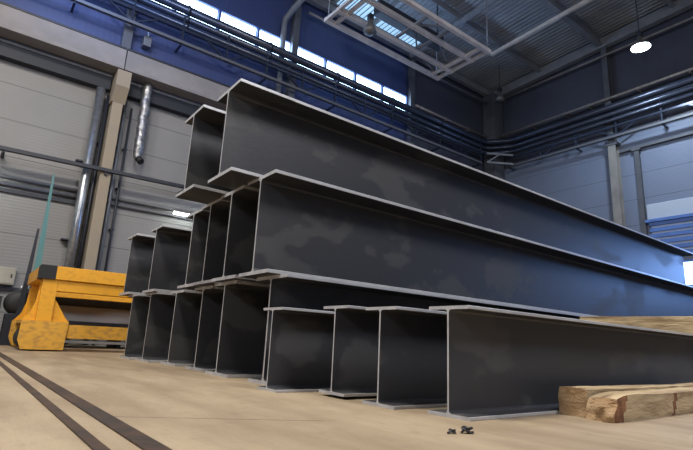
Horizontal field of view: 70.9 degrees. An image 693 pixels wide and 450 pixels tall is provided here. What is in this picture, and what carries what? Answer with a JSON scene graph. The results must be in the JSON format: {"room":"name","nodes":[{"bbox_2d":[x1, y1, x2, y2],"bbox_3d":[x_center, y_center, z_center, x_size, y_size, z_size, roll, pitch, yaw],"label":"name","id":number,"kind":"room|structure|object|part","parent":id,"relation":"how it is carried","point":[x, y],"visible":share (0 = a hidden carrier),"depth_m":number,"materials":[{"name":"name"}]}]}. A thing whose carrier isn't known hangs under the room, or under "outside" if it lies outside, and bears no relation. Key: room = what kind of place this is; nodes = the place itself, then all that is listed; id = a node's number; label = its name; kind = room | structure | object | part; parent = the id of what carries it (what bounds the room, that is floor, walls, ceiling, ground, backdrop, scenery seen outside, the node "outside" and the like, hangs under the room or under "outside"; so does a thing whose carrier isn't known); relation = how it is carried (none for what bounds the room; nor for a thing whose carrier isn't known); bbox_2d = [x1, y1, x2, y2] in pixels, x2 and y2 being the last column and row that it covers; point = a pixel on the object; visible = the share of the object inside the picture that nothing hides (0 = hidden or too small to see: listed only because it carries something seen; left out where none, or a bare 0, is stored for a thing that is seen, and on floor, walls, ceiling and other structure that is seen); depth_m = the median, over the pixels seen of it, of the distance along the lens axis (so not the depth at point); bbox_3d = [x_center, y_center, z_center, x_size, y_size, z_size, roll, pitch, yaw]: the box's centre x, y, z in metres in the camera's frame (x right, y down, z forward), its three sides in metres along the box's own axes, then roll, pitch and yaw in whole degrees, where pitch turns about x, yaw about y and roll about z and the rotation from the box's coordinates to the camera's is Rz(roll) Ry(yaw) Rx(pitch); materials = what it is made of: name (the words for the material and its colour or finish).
{"room":"metal workshop","nodes":[
{"label":"metal workshop","id":0,"kind":"room"},
{"bbox_2d":[0,0,483,345],"bbox_3d":[-4.110,-3.154,18.166,31.600,15.100,0.250,13,-17,-36],"label":"wall","id":1,"kind":"structure","parent":0,"point":[41,113],"depth_m":15.70,"materials":[{"name":"metal"}]},
{"bbox_2d":[0,266,16,284],"bbox_3d":[-9.171,1.338,12.950,0.600,0.460,0.235,13,-17,-36],"label":"upper cabinet","id":2,"kind":"object","parent":1,"relation":"attached to","point":[7,274],"visible":1,"depth_m":12.95,"materials":[{"name":"paint"}]},
{"bbox_2d":[0,286,28,291],"bbox_3d":[-11.113,1.247,11.552,8.360,0.080,0.090,13,-17,-36],"label":"wall rail","id":3,"kind":"object","parent":1,"relation":"attached to","point":[1,288],"visible":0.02,"depth_m":13.05,"materials":[{"name":"metal"}]},
{"bbox_2d":[0,181,76,198],"bbox_3d":[-11.034,-1.509,12.152,8.200,0.120,0.120,13,-17,-36],"label":"pipe","id":4,"kind":"object","parent":1,"relation":"attached to","point":[3,183],"visible":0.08,"depth_m":13.77,"materials":[{"name":"grey"}]},
{"bbox_2d":[0,174,77,192],"bbox_3d":[-11.024,-1.703,12.199,8.200,0.120,0.120,13,-17,-36],"label":"pipe","id":5,"kind":"object","parent":1,"relation":"attached to","point":[4,176],"visible":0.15,"depth_m":13.81,"materials":[{"name":"grey"}]},
{"bbox_2d":[0,187,87,206],"bbox_3d":[-10.996,-1.324,12.182,8.360,0.100,0.060,13,-17,-36],"label":"cable tray","id":6,"kind":"object","parent":1,"relation":"attached to","point":[12,191],"visible":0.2,"depth_m":13.79,"materials":[{"name":"grey paint"}]},
{"bbox_2d":[0,38,112,92],"bbox_3d":[-10.760,-5.204,12.999,8.300,0.480,0.320,13,-17,-36],"label":"trim","id":7,"kind":"structure","parent":1,"relation":"attached to","point":[10,51],"depth_m":14.41,"materials":[{"name":"black paint"}]},
{"bbox_2d":[60,87,105,267],"bbox_3d":[-7.879,-0.479,14.212,0.470,7.700,0.440,13,-17,-36],"label":"vent pipe","id":8,"kind":"object","parent":1,"relation":"attached to","point":[73,240],"visible":0.73,"depth_m":14.28,"materials":[{"name":"metal"}]},
{"bbox_2d":[64,95,109,344],"bbox_3d":[-7.694,-0.358,14.464,0.120,7.600,0.235,13,-17,-36],"label":"conduit","id":9,"kind":"object","parent":1,"relation":"attached to","point":[99,143],"visible":0.71,"depth_m":14.56,"materials":[{"name":"metal"}]},
{"bbox_2d":[0,145,184,193],"bbox_3d":[-9.482,-2.039,13.122,11.602,0.270,0.650,13,-17,-36],"label":"rail","id":10,"kind":"object","parent":1,"relation":"attached to","point":[3,149],"visible":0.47,"depth_m":14.17,"materials":[{"name":"metal"}]},
{"bbox_2d":[83,101,127,344],"bbox_3d":[-7.281,-0.265,14.766,0.120,7.600,0.240,13,-17,-36],"label":"conduit","id":11,"kind":"object","parent":1,"relation":"attached to","point":[111,186],"visible":0.54,"depth_m":14.85,"materials":[{"name":"metal"}]},
{"bbox_2d":[92,108,132,345],"bbox_3d":[-7.132,-0.131,14.865,0.120,7.400,0.225,13,-17,-36],"label":"conduit","id":12,"kind":"object","parent":1,"relation":"attached to","point":[124,149],"visible":0.75,"depth_m":14.97,"materials":[{"name":"metal"}]},
{"bbox_2d":[141,32,151,50],"bbox_3d":[-6.713,-6.207,16.382,0.240,0.550,0.290,13,-17,-36],"label":"junction box","id":13,"kind":"object","parent":1,"relation":"attached to","point":[146,41],"visible":1,"depth_m":16.27,"materials":[{"name":"grey paint"}]},
{"bbox_2d":[107,196,190,211],"bbox_3d":[-4.883,-0.313,16.734,6.280,0.120,0.120,13,-17,-36],"label":"pipe","id":14,"kind":"object","parent":1,"relation":"attached to","point":[113,197],"visible":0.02,"depth_m":15.51,"materials":[{"name":"grey"}]},
{"bbox_2d":[106,202,192,220],"bbox_3d":[-4.892,-0.119,16.687,6.280,0.120,0.120,13,-17,-36],"label":"pipe","id":15,"kind":"object","parent":1,"relation":"attached to","point":[112,203],"visible":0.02,"depth_m":15.60,"materials":[{"name":"grey"}]},
{"bbox_2d":[127,82,201,117],"bbox_3d":[0.221,-2.720,21.108,18.550,0.480,0.320,13,-17,-36],"label":"trim","id":16,"kind":"structure","parent":1,"relation":"attached to","point":[160,100],"depth_m":16.35,"materials":[{"name":"black paint"}]},
{"bbox_2d":[173,209,192,215],"bbox_3d":[-5.199,-0.291,16.215,1.300,0.175,0.535,13,-17,-36],"label":"lamp","id":17,"kind":"object","parent":1,"relation":"attached to","point":[176,211],"visible":0.41,"depth_m":15.79,"materials":[{"name":"white"}]},
{"bbox_2d":[155,0,289,59],"bbox_3d":[-4.841,-7.636,18.390,6.460,1.080,0.200,13,-17,-36],"label":"window","id":18,"kind":"structure","parent":1,"relation":"in","point":[200,5],"depth_m":18.82,"materials":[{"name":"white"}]},
{"bbox_3d":[-5.502,-7.776,17.939,1.465,0.960,0.040,13,-17,-36],"label":"pane","id":19,"kind":"part","parent":18,"relation":"part of","materials":[{"name":"white"}]},
{"bbox_3d":[-4.216,-7.485,18.888,1.465,0.960,0.040,13,-17,-36],"label":"pane","id":20,"kind":"part","parent":18,"relation":"part of","materials":[{"name":"white"}]},
{"bbox_3d":[-2.930,-7.194,19.838,1.465,0.960,0.040,13,-17,-36],"label":"pane","id":21,"kind":"part","parent":18,"relation":"part of","materials":[{"name":"white"}]},
{"bbox_2d":[275,0,304,92],"bbox_3d":[-1.987,-7.148,19.360,1.714,5.376,0.259,-6,-16,31],"label":"downpipe","id":22,"kind":"object","parent":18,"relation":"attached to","point":[296,5],"visible":0.71,"depth_m":19.79,"materials":[{"name":"metal"}]},
{"bbox_2d":[70,0,481,167],"bbox_3d":[-3.211,-6.050,18.862,26.070,1.105,0.655,13,-17,-36],"label":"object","id":23,"kind":"object","parent":1,"relation":"attached to","point":[133,8],"visible":0.99,"depth_m":18.57,"materials":[{"name":"paint"}]},
{"bbox_3d":[-6.907,-6.991,15.815,0.070,1.050,0.070,13,-17,-36],"label":"post","id":24,"kind":"part","parent":23,"relation":"part of","materials":[{"name":"metal"}]},
{"bbox_3d":[-5.621,-6.700,16.765,0.070,1.050,0.070,13,-17,-36],"label":"post","id":25,"kind":"part","parent":23,"relation":"part of","materials":[{"name":"metal"}]},
{"bbox_3d":[-4.335,-6.409,17.715,0.070,1.050,0.070,13,-17,-36],"label":"post","id":26,"kind":"part","parent":23,"relation":"part of","materials":[{"name":"metal"}]},
{"bbox_3d":[-3.049,-6.118,18.665,0.070,1.050,0.070,13,-17,-36],"label":"post","id":27,"kind":"part","parent":23,"relation":"part of","materials":[{"name":"metal"}]},
{"bbox_3d":[-1.763,-5.827,19.614,0.070,1.050,0.070,13,-17,-36],"label":"post","id":28,"kind":"part","parent":23,"relation":"part of","materials":[{"name":"metal"}]},
{"bbox_3d":[-0.477,-5.536,20.564,0.070,1.050,0.070,13,-17,-36],"label":"post","id":29,"kind":"part","parent":23,"relation":"part of","materials":[{"name":"metal"}]},
{"bbox_3d":[0.809,-5.245,21.514,0.070,1.050,0.070,13,-17,-36],"label":"post","id":30,"kind":"part","parent":23,"relation":"part of","materials":[{"name":"metal"}]},
{"bbox_2d":[119,0,692,154],"bbox_3d":[4.444,-8.121,10.004,27.820,0.338,23.578,13,-17,-36],"label":"pipe","id":31,"kind":"object","parent":23,"relation":"on","point":[130,2],"visible":0.84,"depth_m":20.77,"materials":[{"name":"metal"}]},
{"bbox_2d":[137,0,692,150],"bbox_3d":[4.460,-8.403,10.102,27.860,0.382,23.622,13,-17,-36],"label":"pipe","id":32,"kind":"object","parent":23,"relation":"on","point":[150,3],"visible":0.88,"depth_m":20.88,"materials":[{"name":"metal"}]},
{"bbox_2d":[298,45,407,111],"bbox_3d":[0.351,-6.461,22.224,6.580,1.080,0.200,13,-17,-36],"label":"window","id":33,"kind":"structure","parent":1,"relation":"in","point":[303,52],"depth_m":22.16,"materials":[{"name":"white"}]},
{"bbox_3d":[-1.632,-6.901,20.797,1.495,0.960,0.040,13,-17,-36],"label":"pane","id":34,"kind":"part","parent":33,"relation":"part of","materials":[{"name":"white"}]},
{"bbox_3d":[-0.322,-6.604,21.764,1.495,0.960,0.040,13,-17,-36],"label":"pane","id":35,"kind":"part","parent":33,"relation":"part of","materials":[{"name":"white"}]},
{"bbox_3d":[0.988,-6.308,22.731,1.495,0.960,0.040,13,-17,-36],"label":"pane","id":36,"kind":"part","parent":33,"relation":"part of","materials":[{"name":"white"}]},
{"bbox_3d":[2.297,-6.012,23.698,1.495,0.960,0.040,13,-17,-36],"label":"pane","id":37,"kind":"part","parent":33,"relation":"part of","materials":[{"name":"white"}]},
{"bbox_2d":[415,104,486,138],"bbox_3d":[5.576,-5.418,25.848,5.600,0.200,0.310,13,-17,-36],"label":"conduit","id":38,"kind":"object","parent":1,"relation":"attached to","point":[421,108],"visible":0.86,"depth_m":25.55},
{"bbox_2d":[0,345,692,449],"bbox_3d":[3.130,2.362,6.673,31.600,0.300,25.300,13,-17,-36],"label":"floor","id":39,"kind":"structure","parent":0,"point":[178,407],"depth_m":2.79,"materials":[{"name":"concrete"}]},
{"bbox_2d":[0,285,27,344],"bbox_3d":[-7.884,2.139,11.612,0.600,1.400,0.790,13,-17,-36],"label":"motor","id":40,"kind":"object","parent":39,"relation":"on","point":[10,303],"visible":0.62,"depth_m":11.29,"materials":[{"name":"metal"}]},
{"bbox_2d":[8,229,39,345],"bbox_3d":[-7.566,1.417,11.436,0.160,2.750,0.040,13,-17,-36],"label":"board","id":41,"kind":"object","parent":39,"relation":"on","point":[22,299],"visible":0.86,"depth_m":11.45,"materials":[{"name":"grey paint"}]},
{"bbox_2d":[28,174,54,293],"bbox_3d":[-7.227,0.759,11.564,0.450,4.120,0.220,13,-17,-36],"label":"sheet","id":42,"kind":"object","parent":39,"relation":"on","point":[38,261],"visible":0.29,"depth_m":11.64,"materials":[{"name":"teal"}]},
{"bbox_2d":[0,361,110,449],"bbox_3d":[-3.179,1.404,4.623,0.050,0.008,19.502,13,-17,-37],"label":"rail","id":43,"kind":"object","parent":39,"relation":"on","point":[92,442],"visible":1,"depth_m":2.43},
{"bbox_2d":[8,264,132,350],"bbox_3d":[-4.649,2.176,11.592,5.330,1.623,2.374,13,-17,-36],"label":"machine","id":44,"kind":"object","parent":39,"relation":"on","point":[41,324],"visible":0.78,"depth_m":9.64,"materials":[{"name":"yellow paint"}]},
{"bbox_3d":[-7.056,1.772,11.030,0.260,0.800,0.300,13,-17,-36],"label":"leg","id":45,"kind":"part","parent":44,"relation":"part of","materials":[{"name":"yellow paint"}]},
{"bbox_3d":[-5.861,1.464,9.507,0.260,0.800,0.300,13,-17,-36],"label":"leg","id":46,"kind":"part","parent":44,"relation":"part of","materials":[{"name":"yellow paint"}]},
{"bbox_3d":[-5.894,0.938,9.598,0.274,0.268,0.404,13,-17,-36],"label":"black corner plate","id":47,"kind":"part","parent":44,"relation":"part of","materials":[{"name":"black paint"}]},
{"bbox_3d":[-3.746,2.509,10.942,4.540,0.260,0.240,13,-17,-36],"label":"sill","id":48,"kind":"part","parent":44,"relation":"part of","materials":[{"name":"yellow paint"}]},
{"bbox_2d":[0,352,171,449],"bbox_3d":[-3.054,1.432,4.715,0.088,0.008,19.504,13,-17,-37],"label":"rail","id":49,"kind":"object","parent":39,"relation":"on","point":[136,437],"visible":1,"depth_m":2.53,"materials":[{"name":"metal"}]},
{"bbox_2d":[64,340,125,348],"bbox_3d":[-4.835,2.711,13.843,6.500,1.620,1.140,13,-17,-36],"label":"trestle","id":50,"kind":"object","parent":39,"relation":"on","point":[115,344],"visible":0.06,"depth_m":12.33,"materials":[{"name":"grey paint"}]},
{"bbox_2d":[68,321,128,327],"bbox_3d":[-4.715,2.982,13.812,6.250,0.150,0.750,13,-17,-36],"label":"slab","id":51,"kind":"object","parent":50,"relation":"on","point":[70,322],"depth_m":12.23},
{"bbox_2d":[59,305,130,323],"bbox_3d":[-4.803,2.722,13.840,6.450,0.360,0.780,13,-17,-36],"label":"slab","id":52,"kind":"object","parent":51,"relation":"on","point":[71,313],"depth_m":12.25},
{"bbox_2d":[55,297,131,309],"bbox_3d":[-4.765,2.396,13.846,6.500,0.280,0.720,13,-17,-36],"label":"slab","id":53,"kind":"object","parent":52,"relation":"on","point":[61,301],"depth_m":12.22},
{"bbox_3d":[-6.133,3.037,12.849,0.120,0.400,1.000,13,-17,-36],"label":"leg","id":54,"kind":"part","parent":50,"relation":"part of","materials":[{"name":"grey paint"}]},
{"bbox_2d":[67,0,137,345],"bbox_3d":[-7.142,-3.909,15.214,0.400,14.900,0.840,13,-17,-36],"label":"concrete column","id":55,"kind":"structure","parent":39,"relation":"on","point":[120,84],"depth_m":14.72,"materials":[{"name":"grey paint"}]},
{"bbox_2d":[0,1,126,74],"bbox_3d":[-10.402,-5.901,12.899,8.500,0.760,0.590,13,-17,-36],"label":"beam","id":56,"kind":"structure","parent":55,"relation":"on","point":[19,25],"depth_m":14.18,"materials":[{"name":"paint"}]},
{"bbox_3d":[-10.331,-6.255,12.911,8.500,0.060,0.330,13,-17,-36],"label":"crane rail","id":57,"kind":"part","parent":56,"relation":"part of","materials":[{"name":"metal"}]},
{"bbox_2d":[119,294,150,359],"bbox_3d":[2.336,3.064,12.665,15.200,1.060,0.634,13,-17,-36],"label":"steel beam","id":58,"kind":"structure","parent":39,"relation":"on","point":[137,325],"depth_m":8.29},
{"bbox_2d":[119,233,155,295],"bbox_3d":[2.132,2.066,13.093,15.200,1.060,0.634,13,-17,-36],"label":"steel beam","id":59,"kind":"structure","parent":58,"relation":"on","point":[142,245],"depth_m":8.75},
{"bbox_2d":[136,291,175,362],"bbox_3d":[2.879,2.951,12.085,15.200,1.060,0.634,13,-17,-36],"label":"steel beam","id":60,"kind":"structure","parent":39,"relation":"on","point":[162,304],"depth_m":7.73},
{"bbox_2d":[142,224,191,292],"bbox_3d":[2.886,1.912,12.300,15.200,1.060,0.634,13,-17,-36],"label":"steel beam","id":61,"kind":"structure","parent":60,"relation":"on","point":[172,243],"depth_m":8.00,"materials":[{"name":"metal"}]},
{"bbox_2d":[161,290,202,365],"bbox_3d":[3.474,2.849,11.542,15.200,1.060,0.634,13,-17,-36],"label":"steel beam","id":62,"kind":"structure","parent":39,"relation":"on","point":[185,324],"depth_m":7.19,"materials":[{"name":"metal"}]},
{"bbox_2d":[185,285,223,371],"bbox_3d":[4.095,2.695,10.774,15.200,1.060,0.634,13,-17,-36],"label":"steel beam","id":63,"kind":"structure","parent":39,"relation":"on","point":[212,297],"depth_m":6.39,"materials":[{"name":"metal"}]},
{"bbox_2d":[177,209,209,289],"bbox_3d":[3.843,1.692,11.191,15.200,1.060,0.634,13,-17,-36],"label":"steel beam","id":64,"kind":"structure","parent":63,"relation":"on","point":[200,217],"depth_m":6.80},
{"bbox_2d":[193,198,230,286],"bbox_3d":[4.232,1.582,10.656,15.200,1.060,0.634,13,-17,-36],"label":"steel beam","id":65,"kind":"structure","parent":63,"relation":"on","point":[219,209],"depth_m":6.28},
{"bbox_2d":[175,104,232,203],"bbox_3d":[3.303,0.278,9.960,13.300,1.060,0.634,13,-17,-36],"label":"steel beam","id":66,"kind":"structure","parent":65,"relation":"on","point":[208,122],"depth_m":6.16,"materials":[{"name":"metal"}]},
{"bbox_2d":[205,280,269,377],"bbox_3d":[4.558,2.549,10.072,15.200,1.060,0.634,13,-17,-36],"label":"steel beam","id":67,"kind":"structure","parent":39,"relation":"on","point":[242,335],"depth_m":5.76,"materials":[{"name":"metal"}]},
{"bbox_2d":[212,185,269,283],"bbox_3d":[4.634,1.469,10.106,15.200,1.060,0.634,13,-17,-36],"label":"steel beam","id":68,"kind":"structure","parent":67,"relation":"on","point":[244,199],"depth_m":5.74,"materials":[{"name":"metal"}]},
{"bbox_2d":[208,78,692,283],"bbox_3d":[3.897,0.152,9.319,13.300,1.060,0.634,13,-17,-36],"label":"steel beam","id":69,"kind":"structure","parent":68,"relation":"on","point":[266,130],"depth_m":6.98,"materials":[{"name":"metal"}]},
{"bbox_2d":[285,0,301,97],"bbox_3d":[-2.227,-2.797,18.843,0.400,14.900,0.840,13,-17,-36],"label":"concrete column","id":70,"kind":"structure","parent":39,"relation":"on","point":[296,17],"depth_m":20.17,"materials":[{"name":"grey paint"}]},
{"bbox_2d":[124,49,230,110],"bbox_3d":[-4.494,-4.564,17.262,6.370,0.760,0.590,13,-17,-36],"label":"beam","id":71,"kind":"structure","parent":70,"relation":"on","point":[164,76],"depth_m":16.14,"materials":[{"name":"paint"}]},
{"bbox_2d":[133,83,152,164],"bbox_3d":[-6.504,-3.238,15.600,0.423,2.775,0.341,3,-14,-1],"label":"duct","id":72,"kind":"object","parent":71,"relation":"hanging from","point":[147,89],"visible":1,"depth_m":15.50,"materials":[{"name":"silver metal"}]},
{"bbox_3d":[-4.423,-4.918,17.274,6.370,0.060,0.330,13,-17,-36],"label":"crane rail","id":73,"kind":"part","parent":71,"relation":"part of","materials":[{"name":"grey paint"}]},
{"bbox_2d":[257,307,334,392],"bbox_3d":[5.341,2.441,8.714,15.200,0.708,0.347,13,-17,-36],"label":"steel beam","id":74,"kind":"structure","parent":39,"relation":"on","point":[301,340],"depth_m":4.43,"materials":[{"name":"metal"}]},
{"bbox_2d":[319,305,379,396],"bbox_3d":[5.905,2.383,8.450,15.200,0.708,0.347,13,-17,-36],"label":"steel beam","id":75,"kind":"structure","parent":39,"relation":"on","point":[354,373],"depth_m":4.12,"materials":[{"name":"metal"}]},
{"bbox_2d":[350,396,376,398],"bbox_3d":[0.194,1.451,4.169,0.500,0.022,0.300,13,-17,-36],"label":"plate","id":76,"kind":"object","parent":39,"relation":"on","point":[357,397],"visible":0.14,"depth_m":3.95,"materials":[{"name":"metal"}]},
{"bbox_2d":[362,306,446,409],"bbox_3d":[6.253,2.318,8.018,15.200,0.708,0.347,13,-17,-36],"label":"steel beam","id":77,"kind":"structure","parent":39,"relation":"on","point":[412,349],"depth_m":3.74,"materials":[{"name":"metal"}]},
{"bbox_2d":[406,56,415,144],"bbox_3d":[3.155,-1.579,22.818,0.400,14.900,0.840,13,-17,-36],"label":"concrete column","id":78,"kind":"structure","parent":39,"relation":"on","point":[411,71],"depth_m":24.18,"materials":[{"name":"grey paint"}]},
{"bbox_2d":[308,11,487,103],"bbox_3d":[3.210,-7.980,24.233,12.151,0.220,0.120,13,-17,-36],"label":"conduit","id":79,"kind":"object","parent":78,"relation":"attached to","point":[309,12],"visible":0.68,"depth_m":26.02,"materials":[{"name":"metal"}]},
{"bbox_2d":[248,273,588,384],"bbox_3d":[5.225,2.390,9.277,15.200,1.060,0.634,13,-17,-36],"label":"steel beam","id":80,"kind":"structure","parent":39,"relation":"on","point":[289,290],"depth_m":5.37,"materials":[{"name":"metal"}]},
{"bbox_2d":[239,169,692,316],"bbox_3d":[5.077,1.354,9.537,15.200,1.060,0.634,13,-17,-36],"label":"steel beam","id":81,"kind":"structure","parent":80,"relation":"on","point":[305,226],"depth_m":6.54,"materials":[{"name":"metal"}]},
{"bbox_2d":[447,426,473,433],"bbox_3d":[0.592,1.075,2.556,0.155,0.036,0.052,6,-14,-15],"label":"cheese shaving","id":82,"kind":"object","parent":39,"relation":"on","point":[464,428],"visible":1,"depth_m":2.55,"materials":[{"name":"grey"}]},
{"bbox_2d":[483,92,503,179],"bbox_3d":[8.085,-0.312,26.447,0.800,14.600,0.750,13,-17,-36],"label":"column","id":83,"kind":"structure","parent":39,"relation":"on","point":[492,111],"depth_m":27.37,"materials":[{"name":"grey paint"}]},
{"bbox_2d":[305,0,492,96],"bbox_3d":[-3.646,-10.303,19.429,31.250,0.490,0.250,13,-17,-36],"label":"rafter","id":84,"kind":"object","parent":83,"relation":"on","point":[323,5],"visible":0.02,"depth_m":24.21,"materials":[{"name":"metal"}]},
{"bbox_2d":[363,0,402,31],"bbox_3d":[8.030,-11.419,13.499,0.140,1.400,23.611,13,-17,-36],"label":"tie beam","id":85,"kind":"structure","parent":84,"relation":"attached to","point":[397,3],"depth_m":20.90,"materials":[{"name":"metal"}]},
{"bbox_2d":[409,0,498,57],"bbox_3d":[10.404,-10.882,15.252,0.140,1.400,23.611,13,-17,-36],"label":"tie beam","id":86,"kind":"structure","parent":84,"relation":"attached to","point":[482,7],"depth_m":21.38,"materials":[{"name":"metal"}]},
{"bbox_2d":[428,305,692,420],"bbox_3d":[6.683,2.251,7.649,15.200,0.708,0.347,13,-17,-36],"label":"steel beam","id":87,"kind":"structure","parent":39,"relation":"on","point":[501,364],"depth_m":3.79,"materials":[{"name":"metal"}]},
{"bbox_2d":[600,47,625,226],"bbox_3d":[12.130,-1.431,21.835,0.370,15.000,0.480,13,-17,-36],"label":"steel column","id":88,"kind":"structure","parent":39,"relation":"on","point":[613,145],"depth_m":22.14,"materials":[{"name":"metal"}]},
{"bbox_2d":[539,0,601,46],"bbox_3d":[0.177,-11.590,14.646,31.250,0.490,0.250,13,-17,-36],"label":"rafter","id":89,"kind":"object","parent":88,"relation":"on","point":[555,6],"visible":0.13,"depth_m":22.16,"materials":[{"name":"metal"}]},
{"bbox_2d":[492,0,692,96],"bbox_3d":[15.798,-9.907,19.285,0.300,1.679,23.625,13,-17,-36],"label":"tie beam","id":90,"kind":"structure","parent":88,"relation":"on","point":[665,13],"depth_m":23.42,"materials":[{"name":"metal"}]},
{"bbox_2d":[426,0,541,72],"bbox_3d":[-1.746,-11.014,17.074,31.250,0.340,0.160,13,-17,-36],"label":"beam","id":91,"kind":"structure","parent":90,"relation":"attached to","point":[442,6],"depth_m":23.17,"materials":[{"name":"metal"}]},
{"bbox_2d":[374,0,443,51],"bbox_3d":[2.639,-8.855,20.012,3.600,2.172,0.400,13,-17,-36],"label":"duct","id":92,"kind":"object","parent":91,"relation":"hanging from","point":[378,14],"visible":0.44,"depth_m":19.48,"materials":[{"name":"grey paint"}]},
{"bbox_2d":[663,0,674,7],"bbox_3d":[2.108,-12.311,12.252,31.250,0.340,0.160,13,-17,-36],"label":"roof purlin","id":93,"kind":"structure","parent":90,"relation":"attached to","point":[669,3],"depth_m":20.93,"materials":[{"name":"metal"}]},
{"bbox_2d":[504,16,692,98],"bbox_3d":[15.168,-8.854,19.575,0.100,0.250,21.151,13,-17,-36],"label":"conduit","id":94,"kind":"object","parent":88,"relation":"attached to","point":[690,18],"visible":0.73,"depth_m":23.31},
{"bbox_3d":[12.239,-3.674,22.374,0.370,0.120,0.480,13,-17,-36],"label":"splice plate","id":95,"kind":"part","parent":88,"relation":"part of","materials":[{"name":"grey paint"}]},
{"bbox_2d":[558,383,692,417],"bbox_3d":[2.781,1.532,4.367,2.905,0.201,0.227,13,-17,-36],"label":"timber beam","id":96,"kind":"structure","parent":39,"relation":"on","point":[573,400],"depth_m":3.56,"materials":[{"name":"brown wood"}]},
{"bbox_2d":[586,386,692,422],"bbox_3d":[2.841,1.487,4.147,2.925,0.193,0.205,13,-17,-36],"label":"timber beam","id":97,"kind":"structure","parent":39,"relation":"on","point":[612,406],"depth_m":3.49,"materials":[{"name":"brown wood"}]},
{"bbox_2d":[631,146,647,234],"bbox_3d":[12.636,1.149,20.513,0.190,9.420,0.360,13,-17,-36],"label":"gate post","id":98,"kind":"object","parent":39,"relation":"on","point":[638,168],"visible":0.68,"depth_m":21.12,"materials":[{"name":"metal"}]},
{"bbox_2d":[153,0,692,144],"bbox_3d":[4.481,-8.739,10.229,27.920,0.469,23.690,13,-17,-36],"label":"pipe","id":99,"kind":"object","parent":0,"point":[176,5],"visible":0.88,"depth_m":21.14,"materials":[{"name":"metal"}]},
{"bbox_2d":[331,0,676,90],"bbox_3d":[3.916,-13.098,10.387,31.650,1.322,25.250,13,-17,-36],"label":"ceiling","id":100,"kind":"structure","parent":0,"point":[508,20],"depth_m":23.16,"materials":[{"name":"metal"}]},
{"bbox_2d":[337,0,420,46],"bbox_3d":[1.895,-9.588,22.794,5.010,0.130,1.400,13,-17,-36],"label":"window","id":101,"kind":"structure","parent":100,"relation":"attached to","point":[367,6],"depth_m":22.96,"materials":[{"name":"blue"}]},
{"bbox_2d":[324,0,491,80],"bbox_3d":[2.561,-8.857,19.179,6.200,3.420,2.850,13,-17,-36],"label":"frame","id":102,"kind":"object","parent":100,"relation":"hanging from","point":[340,9],"visible":0.94,"depth_m":18.81,"materials":[{"name":"beige paint"}]},
{"bbox_2d":[363,13,376,36],"bbox_3d":[0.858,-7.239,17.516,0.480,0.800,0.480,13,-17,-36],"label":"lamp","id":103,"kind":"object","parent":102,"relation":"hanging from","point":[370,30],"visible":1,"depth_m":17.42,"materials":[{"name":"metal"}]},
{"bbox_2d":[495,74,504,102],"bbox_3d":[8.083,-7.518,25.748,0.540,2.170,0.540,13,-17,-36],"label":"lamp","id":104,"kind":"object","parent":100,"relation":"hanging from","point":[500,98],"visible":1,"depth_m":25.51,"materials":[{"name":"metal"}]},
{"bbox_2d":[491,0,591,55],"bbox_3d":[13.572,-10.564,15.999,0.120,1.210,21.008,13,-17,-36],"label":"tie beam","id":105,"kind":"structure","parent":100,"relation":"attached to","point":[580,4],"depth_m":21.92,"materials":[{"name":"metal"}]},
{"bbox_2d":[630,0,650,52],"bbox_3d":[11.587,-8.573,19.445,0.720,3.415,0.720,13,-17,-36],"label":"lamp","id":106,"kind":"object","parent":100,"relation":"hanging from","point":[641,45],"visible":1,"depth_m":19.07,"materials":[{"name":"white"}]},
{"bbox_3d":[11.603,-8.901,19.523,0.036,2.740,0.036,13,-17,-36],"label":"suspension rod","id":107,"kind":"part","parent":106,"relation":"part of","materials":[{"name":"grey paint"}]},
{"bbox_2d":[502,8,692,259],"bbox_3d":[15.979,-2.925,17.628,0.250,16.300,25.000,13,-17,-36],"label":"wall","id":108,"kind":"structure","parent":0,"point":[580,180],"depth_m":22.70,"materials":[{"name":"metal"}]},
{"bbox_2d":[500,67,692,137],"bbox_3d":[15.191,-6.614,19.140,0.510,0.238,21.151,13,-17,-36],"label":"conduit","id":109,"kind":"object","parent":108,"relation":"attached to","point":[690,70],"visible":0.9,"depth_m":22.91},
{"bbox_2d":[508,101,692,170],"bbox_3d":[14.655,-5.003,19.326,0.565,1.095,18.670,13,-17,-36],"label":"girder","id":110,"kind":"object","parent":108,"relation":"attached to","point":[662,122],"visible":1,"depth_m":22.31,"materials":[{"name":"metal"}]},
{"bbox_2d":[486,152,513,164],"bbox_3d":[8.200,-3.538,26.070,1.459,0.600,0.100,4,-14,-3],"label":"brace","id":111,"kind":"object","parent":110,"relation":"attached to","point":[487,153],"visible":1,"depth_m":26.04,"materials":[{"name":"grey paint"}]},
{"bbox_3d":[13.350,-4.776,20.651,0.070,1.040,0.070,13,-17,-36],"label":"post","id":112,"kind":"part","parent":110,"relation":"part of","materials":[{"name":"metal"}]},
{"bbox_2d":[620,131,692,152],"bbox_3d":[16.746,-4.465,16.675,0.120,0.200,14.101,13,-17,-36],"label":"pipe","id":113,"kind":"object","parent":108,"relation":"attached to","point":[690,132],"depth_m":20.82,"materials":[{"name":"metal"}]},
{"bbox_2d":[645,197,692,252],"bbox_3d":[15.881,-0.568,16.636,0.220,2.250,10.320,13,-17,-36],"label":"door","id":114,"kind":"structure","parent":108,"relation":"in","point":[670,222],"depth_m":19.89,"materials":[{"name":"blue"}]},
{"bbox_3d":[15.891,-0.944,16.721,0.200,0.120,10.320,13,-17,-36],"label":"rail","id":115,"kind":"part","parent":114,"relation":"part of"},
{"bbox_2d":[683,259,692,285],"bbox_3d":[15.928,1.313,16.312,0.250,1.050,8.350,13,-17,-36],"label":"window","id":116,"kind":"structure","parent":108,"relation":"in","point":[688,264],"depth_m":19.30,"materials":[{"name":"white"}]},
{"bbox_2d":[580,316,692,333],"bbox_3d":[3.936,1.248,6.057,0.214,0.235,2.008,13,-17,-36],"label":"timber beam","id":117,"kind":"structure","parent":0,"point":[683,324],"depth_m":6.05,"materials":[{"name":"brown wood"}]}
]}

